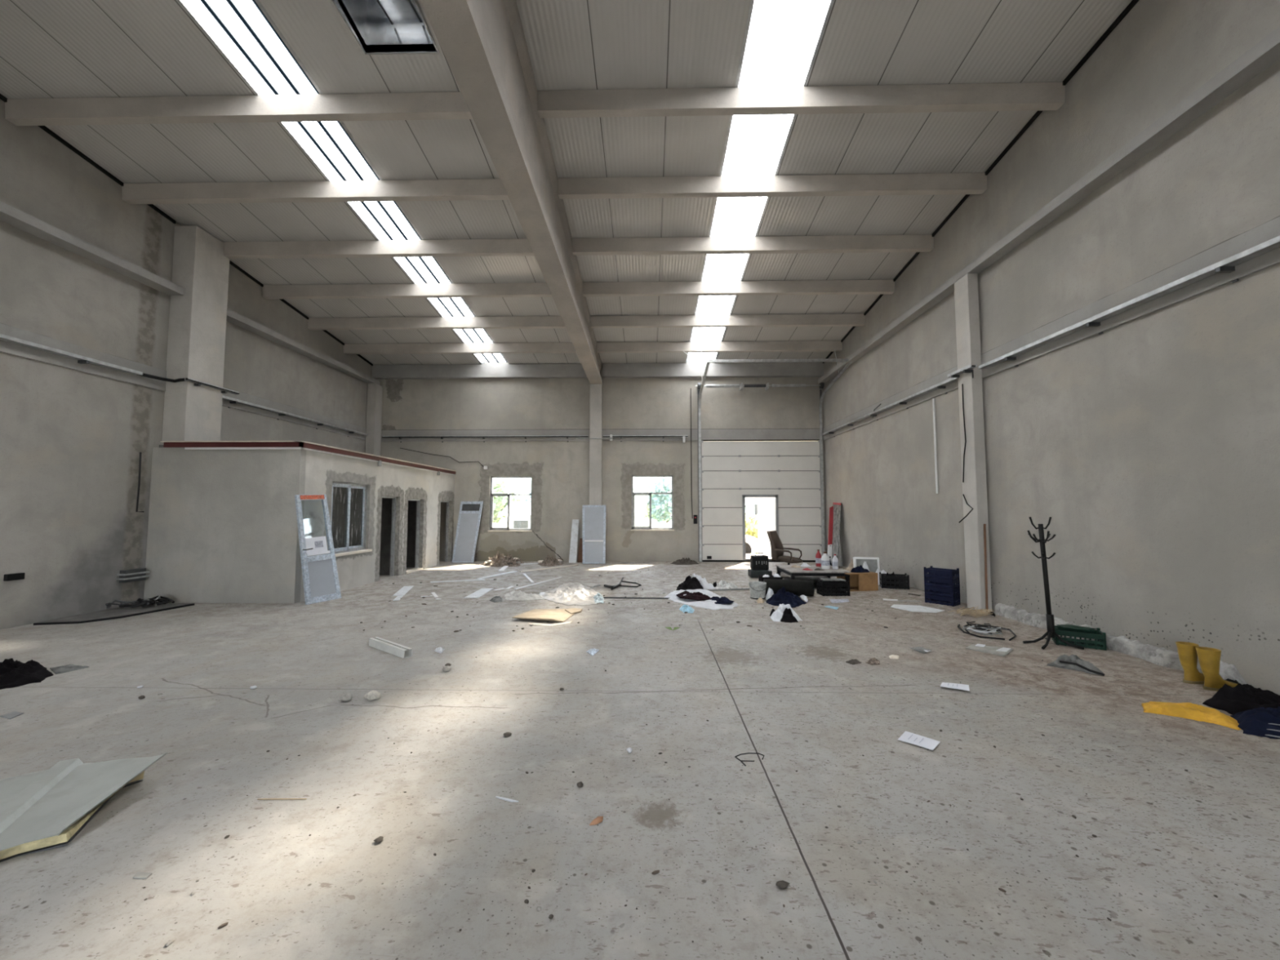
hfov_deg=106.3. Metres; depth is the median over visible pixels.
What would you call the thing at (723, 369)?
beam
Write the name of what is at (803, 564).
litter
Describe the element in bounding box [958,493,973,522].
wire
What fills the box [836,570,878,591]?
wooden box
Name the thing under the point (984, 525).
rod
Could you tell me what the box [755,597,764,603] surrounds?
scrap
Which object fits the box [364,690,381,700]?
loose stone
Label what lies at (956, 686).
paper card
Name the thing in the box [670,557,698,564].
rubble heap
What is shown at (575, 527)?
plank
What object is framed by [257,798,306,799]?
stick
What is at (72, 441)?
wall
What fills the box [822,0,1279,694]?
wall
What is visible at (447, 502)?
door
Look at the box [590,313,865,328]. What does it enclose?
beam
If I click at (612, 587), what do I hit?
coil
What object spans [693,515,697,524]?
control box
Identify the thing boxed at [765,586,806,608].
heap
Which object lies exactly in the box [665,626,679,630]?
fallen leaf
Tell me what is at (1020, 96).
beam
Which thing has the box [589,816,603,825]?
chip
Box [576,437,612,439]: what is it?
light bar
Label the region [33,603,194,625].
rubber mat
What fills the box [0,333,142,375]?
cable tray
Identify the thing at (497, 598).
rag
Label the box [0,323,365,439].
wall beam
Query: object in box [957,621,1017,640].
pile
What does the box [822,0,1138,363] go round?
trim
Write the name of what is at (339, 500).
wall
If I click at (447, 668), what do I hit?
loose stone
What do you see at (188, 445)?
roof edge
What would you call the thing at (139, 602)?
pile
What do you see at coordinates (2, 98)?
trim
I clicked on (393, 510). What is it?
door frame
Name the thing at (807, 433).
wall beam
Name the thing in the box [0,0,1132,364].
ceiling
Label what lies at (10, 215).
wall beam
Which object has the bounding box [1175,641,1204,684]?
rubber boot
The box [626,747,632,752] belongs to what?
pebble
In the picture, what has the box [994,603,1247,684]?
baseboard
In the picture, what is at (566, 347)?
concrete purlin
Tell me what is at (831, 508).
board
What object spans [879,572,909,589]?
plastic crate
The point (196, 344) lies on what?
wall column
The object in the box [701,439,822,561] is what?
door
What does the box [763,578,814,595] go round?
roll
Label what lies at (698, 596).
garment
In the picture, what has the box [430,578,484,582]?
trim strip
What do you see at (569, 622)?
strip
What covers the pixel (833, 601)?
packet
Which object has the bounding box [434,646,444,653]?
paper scrap
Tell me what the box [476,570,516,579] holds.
trim strip
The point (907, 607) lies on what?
board
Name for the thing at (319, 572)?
door leaf
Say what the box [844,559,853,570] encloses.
bag
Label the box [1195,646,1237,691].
rubber boot
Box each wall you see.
[0,98,372,629]
[143,447,306,603]
[300,449,454,601]
[331,486,416,575]
[377,361,826,561]
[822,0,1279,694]
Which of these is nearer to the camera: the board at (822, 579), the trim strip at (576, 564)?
the board at (822, 579)
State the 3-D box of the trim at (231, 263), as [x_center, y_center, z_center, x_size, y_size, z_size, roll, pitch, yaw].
[-8.365,-4.058,12.170,0.033,0.688,5.540,0,-3,1]
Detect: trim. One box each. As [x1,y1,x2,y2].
[0,93,176,223]
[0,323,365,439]
[229,260,373,365]
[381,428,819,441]
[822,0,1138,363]
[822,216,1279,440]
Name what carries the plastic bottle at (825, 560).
on the table
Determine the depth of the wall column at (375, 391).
14.61 m
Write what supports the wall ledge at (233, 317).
attached to the wall at (72, 441)
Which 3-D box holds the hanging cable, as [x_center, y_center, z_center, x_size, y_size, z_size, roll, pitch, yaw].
[5.273,-0.766,7.831,0.018,1.608,0.118,0,-3,1]
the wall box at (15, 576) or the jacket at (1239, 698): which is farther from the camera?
the wall box at (15, 576)
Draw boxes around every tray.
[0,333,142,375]
[184,377,239,394]
[222,395,368,436]
[382,435,588,442]
[603,435,688,437]
[603,435,688,441]
[822,377,958,436]
[946,364,977,377]
[978,235,1279,368]
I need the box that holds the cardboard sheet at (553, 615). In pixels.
[511,608,582,622]
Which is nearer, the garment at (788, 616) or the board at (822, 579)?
the garment at (788, 616)
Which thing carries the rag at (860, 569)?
on the wooden box at (865, 581)
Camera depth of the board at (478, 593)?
8.96 m
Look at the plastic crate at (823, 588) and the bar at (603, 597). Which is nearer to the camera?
the bar at (603, 597)
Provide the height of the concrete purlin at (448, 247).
0.260 m
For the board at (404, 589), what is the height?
0.012 m
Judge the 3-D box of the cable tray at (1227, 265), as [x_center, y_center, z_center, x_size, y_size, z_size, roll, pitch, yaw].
[5.298,-2.051,1.804,0.160,0.190,11.550,0,-3,1]
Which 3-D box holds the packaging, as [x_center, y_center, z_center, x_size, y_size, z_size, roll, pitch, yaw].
[0.731,2.023,7.657,0.225,0.078,0.586,1,-3,-11]
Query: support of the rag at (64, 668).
on the floor
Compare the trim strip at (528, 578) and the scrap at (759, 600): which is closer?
the scrap at (759, 600)
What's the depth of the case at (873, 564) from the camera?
10.83 m
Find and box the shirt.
[765,587,773,599]
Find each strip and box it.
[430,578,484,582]
[431,592,438,597]
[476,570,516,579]
[498,565,508,571]
[514,577,562,589]
[519,564,577,572]
[522,573,533,582]
[528,621,573,626]
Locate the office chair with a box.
[766,530,802,573]
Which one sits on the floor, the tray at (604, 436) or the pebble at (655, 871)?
the pebble at (655, 871)
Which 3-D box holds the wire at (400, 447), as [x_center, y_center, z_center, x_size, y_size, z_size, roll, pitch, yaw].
[-6.115,-0.683,14.852,2.669,0.644,0.020,0,-3,1]
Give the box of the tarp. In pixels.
[0,657,53,689]
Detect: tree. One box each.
[493,478,521,524]
[524,492,530,502]
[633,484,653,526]
[645,476,671,524]
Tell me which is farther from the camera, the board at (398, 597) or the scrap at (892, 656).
the board at (398, 597)
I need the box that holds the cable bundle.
[137,373,201,385]
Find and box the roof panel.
[0,752,166,862]
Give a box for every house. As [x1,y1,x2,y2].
[498,502,530,528]
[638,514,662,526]
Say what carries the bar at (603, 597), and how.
on the floor
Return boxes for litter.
[800,562,810,566]
[947,606,994,617]
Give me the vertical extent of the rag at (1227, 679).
0.063 m
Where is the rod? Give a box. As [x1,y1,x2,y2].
[983,524,988,610]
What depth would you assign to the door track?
14.51 m
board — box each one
[392,586,413,595]
[392,595,403,600]
[463,587,493,598]
[819,577,846,581]
[827,506,833,563]
[831,502,841,564]
[890,604,944,613]
[965,644,1013,656]
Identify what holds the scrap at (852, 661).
on the floor
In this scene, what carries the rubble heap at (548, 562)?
on the floor
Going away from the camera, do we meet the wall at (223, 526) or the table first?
the wall at (223, 526)
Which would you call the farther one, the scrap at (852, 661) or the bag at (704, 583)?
the bag at (704, 583)
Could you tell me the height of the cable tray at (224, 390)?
0.190 m
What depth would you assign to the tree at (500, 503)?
33.34 m
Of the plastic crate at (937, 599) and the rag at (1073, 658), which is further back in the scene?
the plastic crate at (937, 599)
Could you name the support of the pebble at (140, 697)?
on the floor
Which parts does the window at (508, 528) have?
sash, sill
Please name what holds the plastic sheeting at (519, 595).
on the floor
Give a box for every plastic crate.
[816,578,849,595]
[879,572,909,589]
[923,565,959,579]
[924,575,959,588]
[924,585,959,597]
[924,593,960,606]
[1051,625,1106,650]
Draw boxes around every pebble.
[137,695,145,699]
[164,938,175,946]
[217,922,228,928]
[373,835,383,843]
[503,732,511,736]
[577,781,582,787]
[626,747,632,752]
[651,870,659,874]
[775,880,789,888]
[998,888,1006,893]
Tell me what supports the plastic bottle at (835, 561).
on the table
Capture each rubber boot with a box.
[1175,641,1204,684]
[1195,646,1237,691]
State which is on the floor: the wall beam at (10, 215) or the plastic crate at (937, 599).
the plastic crate at (937, 599)
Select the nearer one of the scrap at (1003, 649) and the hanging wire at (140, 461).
the scrap at (1003, 649)
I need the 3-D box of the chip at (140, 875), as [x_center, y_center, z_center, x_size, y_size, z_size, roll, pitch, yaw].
[-2.174,1.726,2.094,0.080,0.006,0.030,0,-3,7]
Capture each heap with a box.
[480,551,524,567]
[537,554,562,566]
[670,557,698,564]
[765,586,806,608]
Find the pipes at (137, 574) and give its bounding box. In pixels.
[116,568,150,582]
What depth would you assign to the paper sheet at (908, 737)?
3.30 m
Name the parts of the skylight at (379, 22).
link rod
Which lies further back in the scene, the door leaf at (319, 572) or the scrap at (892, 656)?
the door leaf at (319, 572)
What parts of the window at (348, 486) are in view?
sash, sill, sash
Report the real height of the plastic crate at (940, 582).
0.163 m
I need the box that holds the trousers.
[1141,701,1241,729]
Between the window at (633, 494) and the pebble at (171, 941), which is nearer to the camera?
the pebble at (171, 941)
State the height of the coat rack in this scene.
1.503 m
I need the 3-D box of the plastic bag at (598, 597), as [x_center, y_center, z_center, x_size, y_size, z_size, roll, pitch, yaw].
[-0.734,2.053,8.455,0.240,0.114,0.720,1,-4,-13]
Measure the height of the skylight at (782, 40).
1.616 m
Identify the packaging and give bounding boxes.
[679,604,694,613]
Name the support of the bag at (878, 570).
on the floor
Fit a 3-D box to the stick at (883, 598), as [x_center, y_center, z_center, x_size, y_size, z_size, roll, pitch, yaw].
[4.381,2.097,8.400,0.226,0.020,0.040,-1,-4,19]
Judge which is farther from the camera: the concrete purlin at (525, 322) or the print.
the concrete purlin at (525, 322)
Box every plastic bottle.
[815,549,821,566]
[821,551,830,568]
[832,554,838,568]
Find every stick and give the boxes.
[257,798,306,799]
[883,598,897,600]
[897,600,919,601]
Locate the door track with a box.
[683,349,853,561]
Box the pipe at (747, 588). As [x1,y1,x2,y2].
[707,587,749,591]
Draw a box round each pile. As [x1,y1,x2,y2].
[105,595,174,608]
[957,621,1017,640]
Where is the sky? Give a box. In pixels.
[745,497,762,516]
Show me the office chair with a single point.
(777, 550)
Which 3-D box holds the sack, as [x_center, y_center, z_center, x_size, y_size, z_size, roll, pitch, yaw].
[1.001,2.067,8.546,1.060,0.097,1.904,1,-4,-12]
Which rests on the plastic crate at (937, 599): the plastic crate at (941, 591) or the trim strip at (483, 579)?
the plastic crate at (941, 591)
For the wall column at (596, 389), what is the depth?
14.66 m
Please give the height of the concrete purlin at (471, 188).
0.260 m
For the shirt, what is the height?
0.174 m
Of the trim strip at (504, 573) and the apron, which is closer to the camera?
the trim strip at (504, 573)
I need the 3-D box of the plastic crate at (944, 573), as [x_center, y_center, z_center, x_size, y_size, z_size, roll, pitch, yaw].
[5.122,1.572,8.158,0.280,0.163,0.440,3,-4,-37]
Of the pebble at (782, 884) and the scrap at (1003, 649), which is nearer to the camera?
the pebble at (782, 884)
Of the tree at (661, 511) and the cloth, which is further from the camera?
the tree at (661, 511)
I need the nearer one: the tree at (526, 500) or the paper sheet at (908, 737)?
the paper sheet at (908, 737)
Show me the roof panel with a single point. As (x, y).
(45, 810)
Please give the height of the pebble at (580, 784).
0.021 m
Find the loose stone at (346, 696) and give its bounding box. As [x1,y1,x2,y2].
[338,693,351,701]
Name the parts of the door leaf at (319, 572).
panel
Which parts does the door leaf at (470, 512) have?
panel, vent panel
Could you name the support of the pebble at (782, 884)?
on the floor
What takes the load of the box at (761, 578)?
on the floor
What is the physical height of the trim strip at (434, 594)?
0.008 m
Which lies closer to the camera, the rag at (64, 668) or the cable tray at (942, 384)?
the rag at (64, 668)
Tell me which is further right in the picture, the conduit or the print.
the conduit
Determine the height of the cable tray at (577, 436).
0.190 m
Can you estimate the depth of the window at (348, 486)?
9.71 m
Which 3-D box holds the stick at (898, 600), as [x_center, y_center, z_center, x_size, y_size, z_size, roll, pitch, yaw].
[4.662,2.095,8.327,0.356,0.015,0.030,-1,-4,12]
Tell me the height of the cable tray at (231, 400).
0.190 m
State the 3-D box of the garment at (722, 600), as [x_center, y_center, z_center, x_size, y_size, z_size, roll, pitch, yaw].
[1.380,1.992,8.060,0.393,0.090,0.479,0,-3,1]
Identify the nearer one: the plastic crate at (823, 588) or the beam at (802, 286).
the plastic crate at (823, 588)
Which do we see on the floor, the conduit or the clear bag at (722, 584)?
the clear bag at (722, 584)
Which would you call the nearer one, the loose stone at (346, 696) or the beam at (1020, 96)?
the loose stone at (346, 696)
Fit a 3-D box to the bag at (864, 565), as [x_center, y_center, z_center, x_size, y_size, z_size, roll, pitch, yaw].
[4.531,1.735,9.637,0.141,0.207,0.188,-2,-4,27]
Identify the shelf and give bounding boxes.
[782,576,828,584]
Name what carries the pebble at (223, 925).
on the floor
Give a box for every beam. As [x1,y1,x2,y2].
[371,363,586,379]
[419,0,602,384]
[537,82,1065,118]
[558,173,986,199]
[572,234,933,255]
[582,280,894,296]
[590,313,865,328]
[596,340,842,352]
[602,362,823,377]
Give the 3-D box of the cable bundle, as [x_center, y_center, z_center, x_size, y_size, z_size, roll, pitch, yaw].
[-8.210,-1.770,8.394,0.252,0.086,0.874,-3,-4,37]
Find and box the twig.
[495,795,518,802]
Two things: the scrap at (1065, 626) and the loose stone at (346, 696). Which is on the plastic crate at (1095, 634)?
the scrap at (1065, 626)
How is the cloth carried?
on the floor
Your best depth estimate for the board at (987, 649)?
5.42 m
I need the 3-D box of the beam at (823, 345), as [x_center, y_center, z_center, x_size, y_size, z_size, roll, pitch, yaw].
[2.191,-3.713,13.403,6.798,0.260,0.160,0,-3,1]
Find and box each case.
[750,552,768,569]
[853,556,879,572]
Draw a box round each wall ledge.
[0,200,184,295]
[226,308,379,385]
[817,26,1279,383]
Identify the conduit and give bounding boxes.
[932,398,937,493]
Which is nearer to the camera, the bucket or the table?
the bucket
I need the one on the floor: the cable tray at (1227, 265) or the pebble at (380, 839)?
the pebble at (380, 839)
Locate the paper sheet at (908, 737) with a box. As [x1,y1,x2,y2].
[897,730,940,750]
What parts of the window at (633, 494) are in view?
sash, sill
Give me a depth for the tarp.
4.51 m
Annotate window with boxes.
[330,481,372,556]
[487,475,532,531]
[631,475,674,530]
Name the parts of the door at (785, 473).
rail, wicket frame, panel, panel, panel, panel, panel, panel, panel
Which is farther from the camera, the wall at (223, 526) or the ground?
the ground
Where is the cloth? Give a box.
[770,604,802,622]
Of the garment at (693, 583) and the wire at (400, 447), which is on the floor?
the garment at (693, 583)
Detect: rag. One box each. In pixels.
[49,664,88,674]
[489,595,502,602]
[850,564,870,573]
[1046,654,1103,675]
[1226,678,1238,684]
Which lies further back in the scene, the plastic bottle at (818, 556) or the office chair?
the office chair
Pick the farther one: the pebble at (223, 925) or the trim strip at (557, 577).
the trim strip at (557, 577)
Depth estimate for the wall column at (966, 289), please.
7.68 m
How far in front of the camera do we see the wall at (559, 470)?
14.82 m
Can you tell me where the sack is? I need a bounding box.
[664,589,739,609]
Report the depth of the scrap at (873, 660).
4.98 m
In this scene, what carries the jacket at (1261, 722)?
on the floor
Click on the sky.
(751, 503)
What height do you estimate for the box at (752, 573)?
0.168 m
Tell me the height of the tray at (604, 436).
0.050 m
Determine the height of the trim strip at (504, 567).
0.020 m
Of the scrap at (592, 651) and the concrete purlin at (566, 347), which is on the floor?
the scrap at (592, 651)
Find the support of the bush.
on the ground
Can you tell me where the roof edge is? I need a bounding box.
[160,440,456,475]
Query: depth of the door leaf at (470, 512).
14.47 m
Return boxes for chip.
[133,871,151,879]
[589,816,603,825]
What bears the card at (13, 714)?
on the floor
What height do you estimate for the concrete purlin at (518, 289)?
0.260 m
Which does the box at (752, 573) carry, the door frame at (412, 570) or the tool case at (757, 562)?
the tool case at (757, 562)
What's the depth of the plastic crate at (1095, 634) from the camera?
5.59 m
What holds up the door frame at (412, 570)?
in the wall at (404, 483)
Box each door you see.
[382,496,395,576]
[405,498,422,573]
[440,501,448,561]
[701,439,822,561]
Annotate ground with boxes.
[493,517,758,553]
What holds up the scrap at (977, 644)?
on the board at (987, 649)
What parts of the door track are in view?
bearing plate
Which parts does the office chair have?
backrest, armrest, seat, armrest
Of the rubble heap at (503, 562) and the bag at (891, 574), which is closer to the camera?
the bag at (891, 574)
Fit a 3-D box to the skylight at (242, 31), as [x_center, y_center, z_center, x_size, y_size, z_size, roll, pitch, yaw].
[-4.593,-4.716,8.884,0.920,1.616,13.000,0,-3,1]
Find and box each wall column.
[161,226,229,444]
[364,383,382,456]
[589,383,602,505]
[954,273,991,611]
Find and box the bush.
[745,513,757,538]
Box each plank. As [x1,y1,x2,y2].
[568,519,578,563]
[577,537,582,562]
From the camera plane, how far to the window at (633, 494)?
14.76 m
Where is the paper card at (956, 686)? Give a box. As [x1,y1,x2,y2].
[940,682,969,690]
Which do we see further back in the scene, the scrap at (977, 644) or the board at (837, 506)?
the board at (837, 506)
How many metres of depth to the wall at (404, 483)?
10.62 m
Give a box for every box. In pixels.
[3,572,25,581]
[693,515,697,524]
[747,568,772,577]
[758,575,782,582]
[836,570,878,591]
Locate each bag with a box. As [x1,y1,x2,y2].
[593,592,604,603]
[690,573,715,589]
[715,579,737,589]
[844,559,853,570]
[862,561,869,570]
[875,568,886,584]
[883,571,899,586]
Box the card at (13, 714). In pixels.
[0,711,23,719]
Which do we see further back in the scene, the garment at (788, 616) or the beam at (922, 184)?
the beam at (922, 184)
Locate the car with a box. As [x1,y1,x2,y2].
[662,520,758,553]
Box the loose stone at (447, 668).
[442,665,450,671]
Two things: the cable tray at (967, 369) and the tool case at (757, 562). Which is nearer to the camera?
the cable tray at (967, 369)
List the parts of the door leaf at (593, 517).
panel, panel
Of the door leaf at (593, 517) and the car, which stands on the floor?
the door leaf at (593, 517)
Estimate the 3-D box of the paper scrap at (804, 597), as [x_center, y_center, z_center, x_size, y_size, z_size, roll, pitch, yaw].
[2.905,2.067,8.453,0.071,0.066,0.598,0,-3,7]
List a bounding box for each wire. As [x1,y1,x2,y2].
[135,452,143,512]
[400,447,483,466]
[734,752,764,766]
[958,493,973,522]
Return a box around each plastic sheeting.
[503,590,544,600]
[539,582,604,605]
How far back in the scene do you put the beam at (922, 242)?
9.08 m
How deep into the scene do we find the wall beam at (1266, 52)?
5.35 m
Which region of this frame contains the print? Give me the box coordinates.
[314,540,323,547]
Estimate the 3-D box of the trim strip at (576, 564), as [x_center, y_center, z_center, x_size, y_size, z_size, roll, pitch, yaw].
[-2.408,2.367,12.908,0.070,0.020,1.943,-3,-5,41]
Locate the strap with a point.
(1060, 661)
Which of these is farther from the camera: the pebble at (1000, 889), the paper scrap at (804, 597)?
the paper scrap at (804, 597)
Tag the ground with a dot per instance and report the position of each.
(501, 523)
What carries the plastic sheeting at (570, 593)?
on the floor
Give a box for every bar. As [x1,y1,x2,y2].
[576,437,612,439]
[603,596,670,599]
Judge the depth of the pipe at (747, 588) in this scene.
9.43 m
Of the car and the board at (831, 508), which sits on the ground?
the car
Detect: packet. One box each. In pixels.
[825,605,838,609]
[829,599,848,603]
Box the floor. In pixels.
[0,560,1279,959]
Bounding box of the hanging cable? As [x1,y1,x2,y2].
[961,383,966,482]
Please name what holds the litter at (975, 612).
on the floor
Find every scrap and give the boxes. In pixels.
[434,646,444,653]
[586,648,599,655]
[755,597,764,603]
[800,595,808,602]
[845,658,861,664]
[865,657,879,664]
[888,654,899,658]
[975,643,985,647]
[995,647,1011,652]
[1056,624,1097,631]
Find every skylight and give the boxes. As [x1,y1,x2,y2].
[176,0,510,364]
[331,0,439,54]
[685,0,834,363]
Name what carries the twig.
on the floor
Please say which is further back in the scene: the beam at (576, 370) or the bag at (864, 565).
the beam at (576, 370)
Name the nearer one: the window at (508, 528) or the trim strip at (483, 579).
the trim strip at (483, 579)
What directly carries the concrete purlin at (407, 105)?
attached to the ceiling
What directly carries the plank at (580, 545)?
on the floor
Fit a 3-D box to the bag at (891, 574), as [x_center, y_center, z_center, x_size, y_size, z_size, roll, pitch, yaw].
[5.137,2.009,9.805,0.312,0.284,0.179,-2,-4,36]
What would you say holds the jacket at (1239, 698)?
on the floor
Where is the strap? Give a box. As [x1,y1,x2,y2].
[1059,660,1104,675]
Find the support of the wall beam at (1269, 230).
attached to the wall at (1149, 444)
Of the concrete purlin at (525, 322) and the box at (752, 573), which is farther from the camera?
the concrete purlin at (525, 322)
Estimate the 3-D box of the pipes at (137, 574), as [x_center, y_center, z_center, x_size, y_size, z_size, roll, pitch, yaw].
[-8.389,1.579,7.955,0.129,0.200,0.400,0,-3,1]
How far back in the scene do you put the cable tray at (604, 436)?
14.72 m
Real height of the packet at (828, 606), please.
0.007 m
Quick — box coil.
[603,577,641,590]
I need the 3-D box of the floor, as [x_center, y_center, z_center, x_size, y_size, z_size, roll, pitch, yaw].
[-1.555,1.928,3.745,14.550,0.200,22.250,0,-3,1]
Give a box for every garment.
[675,575,703,590]
[676,590,710,600]
[710,596,733,604]
[780,607,798,622]
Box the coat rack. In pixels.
[1022,516,1084,649]
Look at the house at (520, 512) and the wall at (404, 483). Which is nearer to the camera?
the wall at (404, 483)
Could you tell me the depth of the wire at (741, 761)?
3.09 m
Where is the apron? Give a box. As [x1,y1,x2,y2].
[746,553,771,558]
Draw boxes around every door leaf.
[294,493,341,604]
[451,501,483,562]
[582,505,605,564]
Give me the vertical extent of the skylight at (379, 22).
1.138 m
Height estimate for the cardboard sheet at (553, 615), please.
0.058 m
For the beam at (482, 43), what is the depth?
5.62 m
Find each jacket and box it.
[1202,683,1279,715]
[1230,706,1279,739]
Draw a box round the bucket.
[748,581,766,599]
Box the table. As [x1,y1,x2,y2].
[775,564,850,584]
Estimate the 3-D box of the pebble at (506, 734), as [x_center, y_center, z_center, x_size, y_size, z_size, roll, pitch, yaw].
[-0.936,1.794,3.388,0.056,0.024,0.046,2,-4,-36]
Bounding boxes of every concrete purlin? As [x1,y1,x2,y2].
[4,91,473,125]
[121,178,509,204]
[222,238,533,258]
[262,282,552,299]
[307,315,565,329]
[343,342,576,354]

